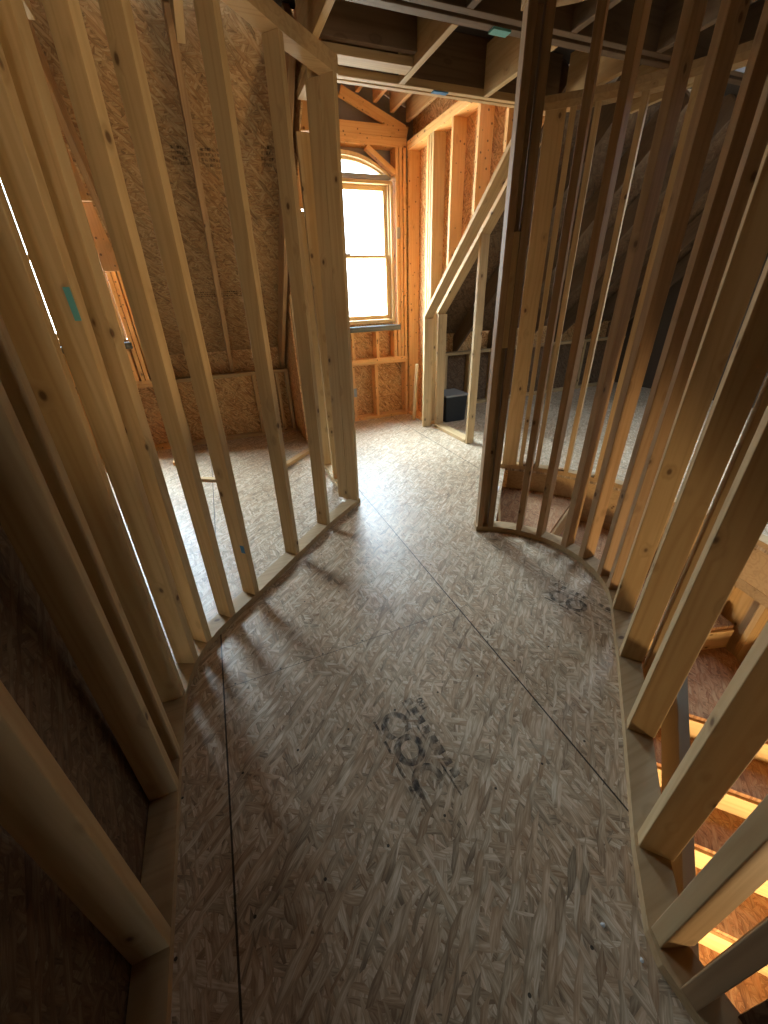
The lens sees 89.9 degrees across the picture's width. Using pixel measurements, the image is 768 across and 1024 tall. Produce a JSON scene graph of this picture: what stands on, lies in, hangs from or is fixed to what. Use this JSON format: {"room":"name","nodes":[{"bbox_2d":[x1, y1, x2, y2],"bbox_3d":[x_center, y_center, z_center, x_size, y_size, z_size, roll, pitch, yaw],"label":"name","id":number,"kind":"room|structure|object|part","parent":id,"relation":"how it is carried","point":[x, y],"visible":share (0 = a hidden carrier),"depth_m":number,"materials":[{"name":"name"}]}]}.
{"room":"construction site","nodes":[
{"label":"construction site","id":0,"kind":"room"},
{"bbox_2d":[0,523,148,1023],"bbox_3d":[-0.418,0.374,-0.228,0.011,2.599,2.820,-13,31,-19],"label":"wall","id":1,"kind":"structure","parent":0,"point":[56,967],"depth_m":0.85,"materials":[{"name":"brown wood"}]},
{"bbox_2d":[59,124,113,250],"bbox_3d":[-2.043,-1.798,3.100,0.011,3.215,2.242,-13,31,-19],"label":"wall","id":2,"kind":"structure","parent":0,"point":[63,135],"depth_m":2.36,"materials":[{"name":"brown wood"}]},
{"bbox_2d":[29,0,292,354],"bbox_3d":[-1.431,-2.279,3.058,1.322,2.068,2.348,-13,31,-19],"label":"wall","id":3,"kind":"structure","parent":0,"point":[243,42],"depth_m":2.59,"materials":[{"name":"brown wood"}]},
{"bbox_2d":[170,145,186,164],"bbox_3d":[-1.362,-2.380,2.570,0.100,0.001,0.117,-13,-10,-19],"label":"stamp","id":4,"kind":"object","parent":3,"relation":"attached to","point":[177,146],"visible":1,"depth_m":2.55,"materials":[{"name":"grey"}]},
{"bbox_2d":[201,148,220,166],"bbox_3d":[-1.177,-2.423,2.633,0.140,0.001,0.117,-13,-10,-19],"label":"stamp","id":5,"kind":"object","parent":3,"relation":"attached to","point":[208,149],"visible":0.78,"depth_m":2.62,"materials":[{"name":"grey"}]},
{"bbox_2d":[194,291,241,296],"bbox_3d":[-1.511,-2.124,3.745,0.620,0.001,0.065,-13,-10,-19],"label":"stamp","id":6,"kind":"object","parent":3,"relation":"attached to","point":[225,291],"visible":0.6,"depth_m":3.71,"materials":[{"name":"grey"}]},
{"bbox_2d":[261,146,272,166],"bbox_3d":[-0.821,-2.512,2.719,0.090,0.001,0.135,-13,-10,-19],"label":"stamp","id":7,"kind":"object","parent":3,"relation":"attached to","point":[267,146],"visible":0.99,"depth_m":2.71,"materials":[{"name":"grey"}]},
{"bbox_2d":[177,368,291,439],"bbox_3d":[-1.804,-1.321,4.774,1.304,0.772,0.011,-13,31,-19],"label":"wall","id":8,"kind":"structure","parent":0,"point":[236,399],"depth_m":4.74,"materials":[{"name":"brown wood"}]},
{"bbox_2d":[285,6,307,441],"bbox_3d":[-0.831,-2.080,3.517,0.011,3.215,2.242,-13,31,-19],"label":"wall","id":9,"kind":"structure","parent":0,"point":[290,351],"depth_m":4.22,"materials":[{"name":"brown wood"}]},
{"bbox_2d":[60,83,609,486],"bbox_3d":[0.042,-1.775,5.463,8.890,6.260,0.012,-13,31,-19],"label":"wall","id":10,"kind":"structure","parent":0,"point":[389,374],"depth_m":4.75,"materials":[{"name":"brown wood"}]},
{"bbox_2d":[28,0,735,374],"bbox_3d":[-0.270,-2.377,3.645,9.638,2.163,2.420,-13,31,-19],"label":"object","id":11,"kind":"object","parent":10,"relation":"on","point":[727,106],"visible":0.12,"depth_m":3.46,"materials":[{"name":"brown wood"}]},
{"bbox_2d":[383,90,412,107],"bbox_3d":[0.383,-3.897,3.116,1.004,0.324,2.400,-13,31,-19],"label":"ceiling","id":12,"kind":"structure","parent":0,"point":[386,93],"depth_m":4.03,"materials":[{"name":"brown wood"}]},
{"bbox_2d":[101,382,767,1023],"bbox_3d":[0.857,0.708,1.769,10.800,0.022,8.800,-13,31,-19],"label":"floor","id":13,"kind":"structure","parent":0,"point":[314,886],"depth_m":1.40,"materials":[{"name":"beige wood"}]},
{"bbox_2d":[60,271,170,458],"bbox_3d":[-3.251,-2.088,3.632,1.526,3.327,0.176,-13,31,-19],"label":"framing","id":14,"kind":"object","parent":13,"relation":"on","point":[133,346],"visible":0.17,"depth_m":4.01,"materials":[{"name":"brown wood"}]},
{"bbox_2d":[27,254,126,343],"bbox_3d":[-3.278,-2.424,3.484,1.150,1.650,0.110,-13,31,-19],"label":"window","id":15,"kind":"structure","parent":14,"relation":"attached to","point":[120,323],"depth_m":3.90,"materials":[{"name":"brown wood"}]},
{"bbox_3d":[-2.758,-2.444,3.718,0.032,1.420,0.110,-13,31,-19],"label":"frame","id":16,"kind":"part","parent":15,"relation":"part of","materials":[{"name":"brown wood"}]},
{"bbox_3d":[-3.226,-1.318,4.082,1.470,0.037,0.140,-13,31,-19],"label":"rail","id":17,"kind":"part","parent":14,"relation":"part of","materials":[{"name":"brown wood"}]},
{"bbox_3d":[-3.224,-1.285,4.101,1.470,0.037,0.140,-13,31,-19],"label":"rail","id":18,"kind":"part","parent":14,"relation":"part of","materials":[{"name":"brown wood"}]},
{"bbox_3d":[-3.199,-0.662,4.450,1.470,0.038,0.140,-13,31,-19],"label":"sole plate","id":19,"kind":"part","parent":14,"relation":"part of","materials":[{"name":"brown wood"}]},
{"bbox_2d":[65,144,175,465],"bbox_3d":[-2.097,-1.637,3.123,0.140,2.956,1.998,-13,31,-19],"label":"framing","id":20,"kind":"object","parent":13,"relation":"on","point":[106,255],"visible":0.06,"depth_m":2.89,"materials":[{"name":"brown wood"}]},
{"bbox_2d":[0,0,359,1023],"bbox_3d":[-0.442,-0.106,0.633,1.005,2.599,4.671,-5,29,-5],"label":"framing","id":21,"kind":"object","parent":13,"relation":"on","point":[60,514],"visible":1,"depth_m":1.20,"materials":[{"name":"brown wood"}]},
{"bbox_2d":[62,287,81,320],"bbox_3d":[-0.889,-0.593,1.098,0.020,0.085,0.001,-1,29,3],"label":"sticker","id":22,"kind":"object","parent":21,"relation":"attached to","point":[67,291],"visible":1,"depth_m":1.10,"materials":[{"name":"green paper"}]},
{"bbox_3d":[-0.437,1.026,1.232,0.934,0.038,4.611,-5,29,-4],"label":"sole plate","id":23,"kind":"part","parent":21,"relation":"part of","materials":[{"name":"brown wood"}]},
{"bbox_3d":[-0.042,-1.235,0.068,1.339,0.035,4.413,-13,31,-19],"label":"plate","id":24,"kind":"part","parent":21,"relation":"part of","materials":[{"name":"brown wood"}]},
{"bbox_3d":[-0.440,-1.228,0.012,0.909,0.036,4.595,-5,29,-5],"label":"plate","id":25,"kind":"part","parent":21,"relation":"part of","materials":[{"name":"brown wood"}]},
{"bbox_2d":[22,0,764,113],"bbox_3d":[0.477,-1.040,-0.676,9.100,0.240,6.450,-13,31,-19],"label":"frame","id":26,"kind":"object","parent":21,"relation":"on","point":[414,29],"visible":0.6,"depth_m":1.97,"materials":[{"name":"brown wood"}]},
{"bbox_2d":[488,26,510,37],"bbox_3d":[0.558,-2.319,1.860,0.100,0.009,0.048,-13,31,-19],"label":"tape","id":27,"kind":"object","parent":26,"relation":"attached to","point":[495,31],"visible":1,"depth_m":1.85,"materials":[{"name":"green plastic"}]},
{"bbox_2d":[201,477,215,481],"bbox_3d":[-1.660,-0.313,3.724,0.361,0.030,0.050,4,30,11],"label":"board","id":28,"kind":"object","parent":13,"relation":"on","point":[204,479],"visible":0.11,"depth_m":3.71,"materials":[{"name":"brown wood"}]},
{"bbox_2d":[175,368,296,444],"bbox_3d":[-1.785,-1.298,4.732,1.304,0.773,0.089,-13,31,-19],"label":"framing","id":29,"kind":"object","parent":13,"relation":"on","point":[252,374],"visible":0.67,"depth_m":4.79,"materials":[{"name":"brown wood"}]},
{"bbox_3d":[-1.798,-1.619,4.553,1.304,0.038,0.089,-13,31,-19],"label":"plate","id":30,"kind":"part","parent":29,"relation":"part of","materials":[{"name":"brown wood"}]},
{"bbox_3d":[-1.772,-0.978,4.911,1.304,0.038,0.089,-13,31,-19],"label":"sole plate","id":31,"kind":"part","parent":29,"relation":"part of","materials":[{"name":"brown wood"}]},
{"bbox_2d":[286,448,308,467],"bbox_3d":[-0.953,-0.558,4.101,0.060,0.038,0.629,9,31,20],"label":"board","id":32,"kind":"object","parent":13,"relation":"on","point":[305,452],"visible":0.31,"depth_m":4.13,"materials":[{"name":"brown wood"}]},
{"bbox_2d":[290,100,308,428],"bbox_3d":[-0.743,-1.952,3.588,0.140,2.956,1.998,-13,31,-19],"label":"framing","id":33,"kind":"object","parent":13,"relation":"on","point":[304,123],"visible":0.03,"depth_m":2.48,"materials":[{"name":"brown wood"}]},
{"bbox_2d":[289,64,347,498],"bbox_3d":[-0.603,-1.568,3.257,0.089,2.599,1.465,-13,31,-19],"label":"framing","id":34,"kind":"object","parent":13,"relation":"on","point":[308,216],"visible":0.42,"depth_m":2.94,"materials":[{"name":"brown wood"}]},
{"bbox_3d":[-0.410,-2.411,2.123,0.089,0.036,0.215,-13,31,-19],"label":"plate","id":35,"kind":"part","parent":34,"relation":"part of","materials":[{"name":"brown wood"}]},
{"bbox_3d":[-0.418,-2.391,2.161,0.089,0.035,0.265,-13,31,-19],"label":"plate","id":36,"kind":"part","parent":34,"relation":"part of","materials":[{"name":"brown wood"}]},
{"bbox_3d":[-0.557,-0.451,3.882,0.089,0.038,1.465,-13,31,-19],"label":"sole plate","id":37,"kind":"part","parent":34,"relation":"part of","materials":[{"name":"brown wood"}]},
{"bbox_2d":[338,84,408,420],"bbox_3d":[-0.406,-2.751,4.610,1.526,3.327,0.176,-13,31,-19],"label":"framing","id":38,"kind":"object","parent":13,"relation":"on","point":[390,135],"visible":0.52,"depth_m":4.49,"materials":[{"name":"brown wood"}]},
{"bbox_2d":[300,149,394,324],"bbox_3d":[-0.433,-3.087,4.462,1.150,1.650,0.110,-13,31,-19],"label":"window","id":39,"kind":"structure","parent":38,"relation":"attached to","point":[381,181],"depth_m":4.45,"materials":[{"name":"brown wood"}]},
{"bbox_3d":[-0.466,-3.718,4.127,0.998,0.142,0.055,-13,31,-19],"label":"arch sash","id":40,"kind":"part","parent":39,"relation":"part of","materials":[{"name":"brown wood"}]},
{"bbox_3d":[-0.463,-3.568,4.222,0.959,0.046,0.030,-13,31,-19],"label":"sash rail","id":41,"kind":"part","parent":39,"relation":"part of","materials":[{"name":"brown wood"}]},
{"bbox_3d":[-0.440,-3.002,4.539,0.959,0.026,0.030,-13,31,-19],"label":"sash rail","id":42,"kind":"part","parent":39,"relation":"part of","materials":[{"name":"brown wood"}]},
{"bbox_3d":[-0.428,-2.991,4.511,0.959,0.026,0.030,-13,31,-19],"label":"sash rail","id":43,"kind":"part","parent":39,"relation":"part of","materials":[{"name":"brown wood"}]},
{"bbox_3d":[-0.454,-3.592,4.179,1.085,0.032,0.110,-13,31,-19],"label":"frame","id":44,"kind":"part","parent":39,"relation":"part of","materials":[{"name":"brown wood"}]},
{"bbox_3d":[-0.456,-3.630,4.158,1.090,0.042,0.110,-13,31,-19],"label":"arch sill","id":45,"kind":"part","parent":39,"relation":"part of","materials":[{"name":"beige wood"}]},
{"bbox_3d":[-0.459,-3.713,4.112,1.150,0.215,0.110,-13,31,-19],"label":"arch frame","id":46,"kind":"part","parent":39,"relation":"part of","materials":[{"name":"brown wood"}]},
{"bbox_3d":[-0.405,-2.423,4.828,0.959,0.048,0.030,-13,31,-19],"label":"sash rail","id":47,"kind":"part","parent":39,"relation":"part of","materials":[{"name":"brown wood"}]},
{"bbox_3d":[-0.405,-2.385,4.855,1.085,0.040,0.110,-13,31,-19],"label":"sill","id":48,"kind":"part","parent":39,"relation":"part of","materials":[{"name":"brown wood"}]},
{"bbox_3d":[0.087,-3.107,4.696,0.032,1.420,0.110,-13,31,-19],"label":"frame","id":49,"kind":"part","parent":39,"relation":"part of","materials":[{"name":"brown wood"}]},
{"bbox_3d":[-0.381,-1.981,5.060,1.470,0.037,0.140,-13,31,-19],"label":"rail","id":50,"kind":"part","parent":38,"relation":"part of","materials":[{"name":"brown wood"}]},
{"bbox_3d":[-0.380,-1.948,5.078,1.470,0.037,0.140,-13,31,-19],"label":"rail","id":51,"kind":"part","parent":38,"relation":"part of","materials":[{"name":"brown wood"}]},
{"bbox_3d":[-0.354,-1.324,5.427,1.470,0.038,0.140,-13,31,-19],"label":"sole plate","id":52,"kind":"part","parent":38,"relation":"part of","materials":[{"name":"brown wood"}]},
{"bbox_2d":[397,227,399,238],"bbox_3d":[0.174,-3.282,4.530,0.040,0.110,0.001,-13,31,-19],"label":"plate","id":53,"kind":"object","parent":38,"relation":"attached to","point":[398,228],"visible":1,"depth_m":4.53,"materials":[{"name":"metal"}]},
{"bbox_2d":[319,31,562,121],"bbox_3d":[0.022,-3.486,3.050,1.643,0.902,2.104,-13,31,-19],"label":"roof frame","id":54,"kind":"object","parent":38,"relation":"on","point":[456,67],"visible":0.37,"depth_m":2.38,"materials":[{"name":"brown wood"}]},
{"bbox_2d":[431,90,448,95],"bbox_3d":[0.348,-2.617,2.403,0.105,0.006,0.036,-13,31,-19],"label":"tape","id":55,"kind":"object","parent":54,"relation":"attached to","point":[437,92],"visible":1,"depth_m":2.40,"materials":[{"name":"blue plastic"}]},
{"bbox_2d":[412,364,418,419],"bbox_3d":[0.419,-1.596,5.153,0.045,0.720,0.103,15,34,29],"label":"board","id":56,"kind":"object","parent":13,"relation":"on","point":[416,365],"visible":1,"depth_m":5.14,"materials":[{"name":"brown wood"}]},
{"bbox_2d":[373,698,468,797],"bbox_3d":[0.143,0.896,1.462,0.231,0.001,0.400,-16,32,-23],"label":"stamp","id":57,"kind":"object","parent":13,"relation":"on","point":[416,782],"visible":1,"depth_m":1.46,"materials":[{"name":"grey paint"}]},
{"bbox_2d":[443,388,467,421],"bbox_3d":[0.896,-1.449,5.234,0.340,0.355,0.360,-13,31,-19],"label":"storage box","id":58,"kind":"object","parent":13,"relation":"on","point":[455,400],"visible":0.63,"depth_m":5.10,"materials":[{"name":"black plastic"}]},
{"bbox_3d":[0.890,-1.593,5.153,0.340,0.024,0.360,-13,31,-19],"label":"lid","id":59,"kind":"part","parent":58,"relation":"part of","materials":[{"name":"grey plastic"}]},
{"bbox_2d":[407,100,513,423],"bbox_3d":[0.748,-2.300,4.100,0.140,2.956,1.998,-13,31,-19],"label":"framing","id":60,"kind":"object","parent":13,"relation":"on","point":[433,136],"visible":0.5,"depth_m":3.92,"materials":[{"name":"brown wood"}]},
{"bbox_3d":[0.540,-1.326,5.365,0.140,0.038,0.638,-13,31,-19],"label":"sole plate","id":61,"kind":"part","parent":60,"relation":"part of","materials":[{"name":"brown wood"}]},
{"bbox_3d":[0.696,-3.572,3.388,0.140,0.038,1.998,-13,31,-19],"label":"plate","id":62,"kind":"part","parent":60,"relation":"part of","materials":[{"name":"brown wood"}]},
{"bbox_3d":[0.698,-3.539,3.407,0.140,0.038,1.998,-13,31,-19],"label":"plate","id":63,"kind":"part","parent":60,"relation":"part of","materials":[{"name":"brown wood"}]},
{"bbox_2d":[422,139,540,443],"bbox_3d":[0.824,-1.936,3.947,0.260,2.465,1.365,-13,31,-19],"label":"framing","id":64,"kind":"object","parent":13,"relation":"on","point":[479,248],"visible":0.7,"depth_m":3.93,"materials":[{"name":"brown wood"}]},
{"bbox_3d":[0.840,-0.980,4.726,0.118,0.038,0.705,-13,31,-19],"label":"sole plate","id":65,"kind":"part","parent":64,"relation":"part of","materials":[{"name":"brown wood"}]},
{"bbox_3d":[0.735,-2.462,3.621,0.115,0.038,1.789,-13,-10,-19],"label":"sloped plate","id":66,"kind":"part","parent":64,"relation":"part of","materials":[{"name":"brown wood"}]},
{"bbox_3d":[0.881,-2.508,3.633,0.108,0.038,1.720,-13,-10,-19],"label":"sloped plate","id":67,"kind":"part","parent":64,"relation":"part of","materials":[{"name":"brown wood"}]},
{"bbox_2d":[444,336,625,404],"bbox_3d":[2.285,-2.247,6.131,3.920,0.773,0.089,-13,31,-19],"label":"framing","id":68,"kind":"object","parent":13,"relation":"on","point":[467,352],"visible":0.22,"depth_m":5.98,"materials":[{"name":"brown wood"}]},
{"bbox_3d":[2.299,-1.926,6.310,3.920,0.038,0.089,-13,31,-19],"label":"sole plate","id":69,"kind":"part","parent":68,"relation":"part of","materials":[{"name":"brown wood"}]},
{"bbox_3d":[2.272,-2.567,5.951,3.920,0.038,0.089,-13,31,-19],"label":"plate","id":70,"kind":"part","parent":68,"relation":"part of","materials":[{"name":"brown wood"}]},
{"bbox_2d":[545,581,610,624],"bbox_3d":[1.082,0.497,2.105,0.208,0.001,0.360,-26,37,-35],"label":"stamp","id":71,"kind":"object","parent":13,"relation":"on","point":[584,605],"visible":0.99,"depth_m":2.12,"materials":[{"name":"grey paint"}]},
{"bbox_2d":[474,0,767,1023],"bbox_3d":[0.983,-0.026,0.693,0.680,2.899,3.667,-2,29,0],"label":"framing","id":72,"kind":"object","parent":13,"relation":"on","point":[729,252],"visible":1,"depth_m":1.43,"materials":[{"name":"brown wood"}]},
{"bbox_3d":[0.934,-1.243,0.011,0.680,0.035,3.667,-2,29,0],"label":"plate","id":73,"kind":"part","parent":72,"relation":"part of","materials":[{"name":"brown wood"}]},
{"bbox_3d":[1.023,0.960,1.244,0.680,0.038,3.667,-2,29,0],"label":"sole plate","id":74,"kind":"part","parent":72,"relation":"part of","materials":[{"name":"brown wood"}]},
{"bbox_2d":[496,487,767,1013],"bbox_3d":[1.610,1.657,2.544,1.692,2.751,4.014,2,29,7],"label":"staircase","id":75,"kind":"structure","parent":13,"relation":"attached to","point":[715,666],"depth_m":2.17,"materials":[{"name":"brown wood"}]},
{"bbox_2d":[500,40,767,550],"bbox_3d":[1.994,-1.069,2.175,0.730,2.599,2.879,-15,32,-21],"label":"framing","id":76,"kind":"object","parent":13,"relation":"on","point":[556,106],"visible":0.48,"depth_m":2.78,"materials":[{"name":"brown wood"}]},
{"bbox_3d":[2.039,0.048,2.800,0.730,0.038,2.879,-15,32,-21],"label":"sole plate","id":77,"kind":"part","parent":76,"relation":"part of","materials":[{"name":"brown wood"}]},
{"bbox_3d":[1.950,-2.155,1.567,0.730,0.035,2.879,-15,32,-21],"label":"plate","id":78,"kind":"part","parent":76,"relation":"part of","materials":[{"name":"brown wood"}]},
{"bbox_3d":[1.948,-2.186,1.550,0.730,0.036,2.879,-15,32,-21],"label":"plate","id":79,"kind":"part","parent":76,"relation":"part of","materials":[{"name":"brown wood"}]},
{"bbox_2d":[413,97,544,411],"bbox_3d":[0.801,-2.461,4.078,0.011,3.215,2.242,-13,31,-19],"label":"wall","id":80,"kind":"structure","parent":0,"point":[438,106],"depth_m":3.87,"materials":[{"name":"brown wood"}]},
{"bbox_2d":[273,0,759,95],"bbox_3d":[0.172,-1.097,-0.851,8.650,0.012,6.650,-13,31,-19],"label":"ceiling","id":81,"kind":"structure","parent":0,"point":[462,29],"depth_m":2.34,"materials":[{"name":"wood"}]},
{"bbox_2d":[446,337,606,398],"bbox_3d":[2.266,-2.269,6.173,3.920,0.772,0.011,-13,31,-19],"label":"wall","id":82,"kind":"structure","parent":0,"point":[456,364],"depth_m":6.20,"materials":[{"name":"brown wood"}]},
{"bbox_2d":[446,64,736,333],"bbox_3d":[2.670,-3.235,4.467,4.040,2.068,2.348,-13,31,-19],"label":"wall","id":83,"kind":"structure","parent":0,"point":[464,299],"depth_m":4.25,"materials":[{"name":"brown wood"}]},
{"bbox_2d":[614,253,767,407],"bbox_3d":[5.847,-0.508,3.455,0.012,5.700,8.800,-13,31,-19],"label":"wall","id":84,"kind":"structure","parent":0,"point":[674,290],"depth_m":6.07,"materials":[{"name":"brown wood"}]},
{"bbox_2d":[738,999,767,1023],"bbox_3d":[1.054,0.380,-0.345,0.011,2.599,1.500,-13,31,-19],"label":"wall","id":85,"kind":"structure","parent":0,"point":[758,1014],"depth_m":0.83,"materials":[{"name":"brown wood"}]},
{"bbox_3d":[0.954,3.102,3.108,10.800,0.012,8.800,-13,31,-19],"label":"floor","id":86,"kind":"structure","parent":0,"visible":0},
{"bbox_2d":[506,470,767,931],"bbox_3d":[2.132,1.291,3.453,0.747,2.726,2.854,-13,31,-19],"label":"framing","id":87,"kind":"object","parent":86,"relation":"on","point":[746,606],"visible":0.06,"depth_m":2.76,"materials":[{"name":"brown wood"}]},
{"bbox_3d":[2.087,0.363,2.936,0.735,0.073,2.844,-13,31,-19],"label":"plate","id":88,"kind":"part","parent":87,"relation":"part of","materials":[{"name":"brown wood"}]}
]}

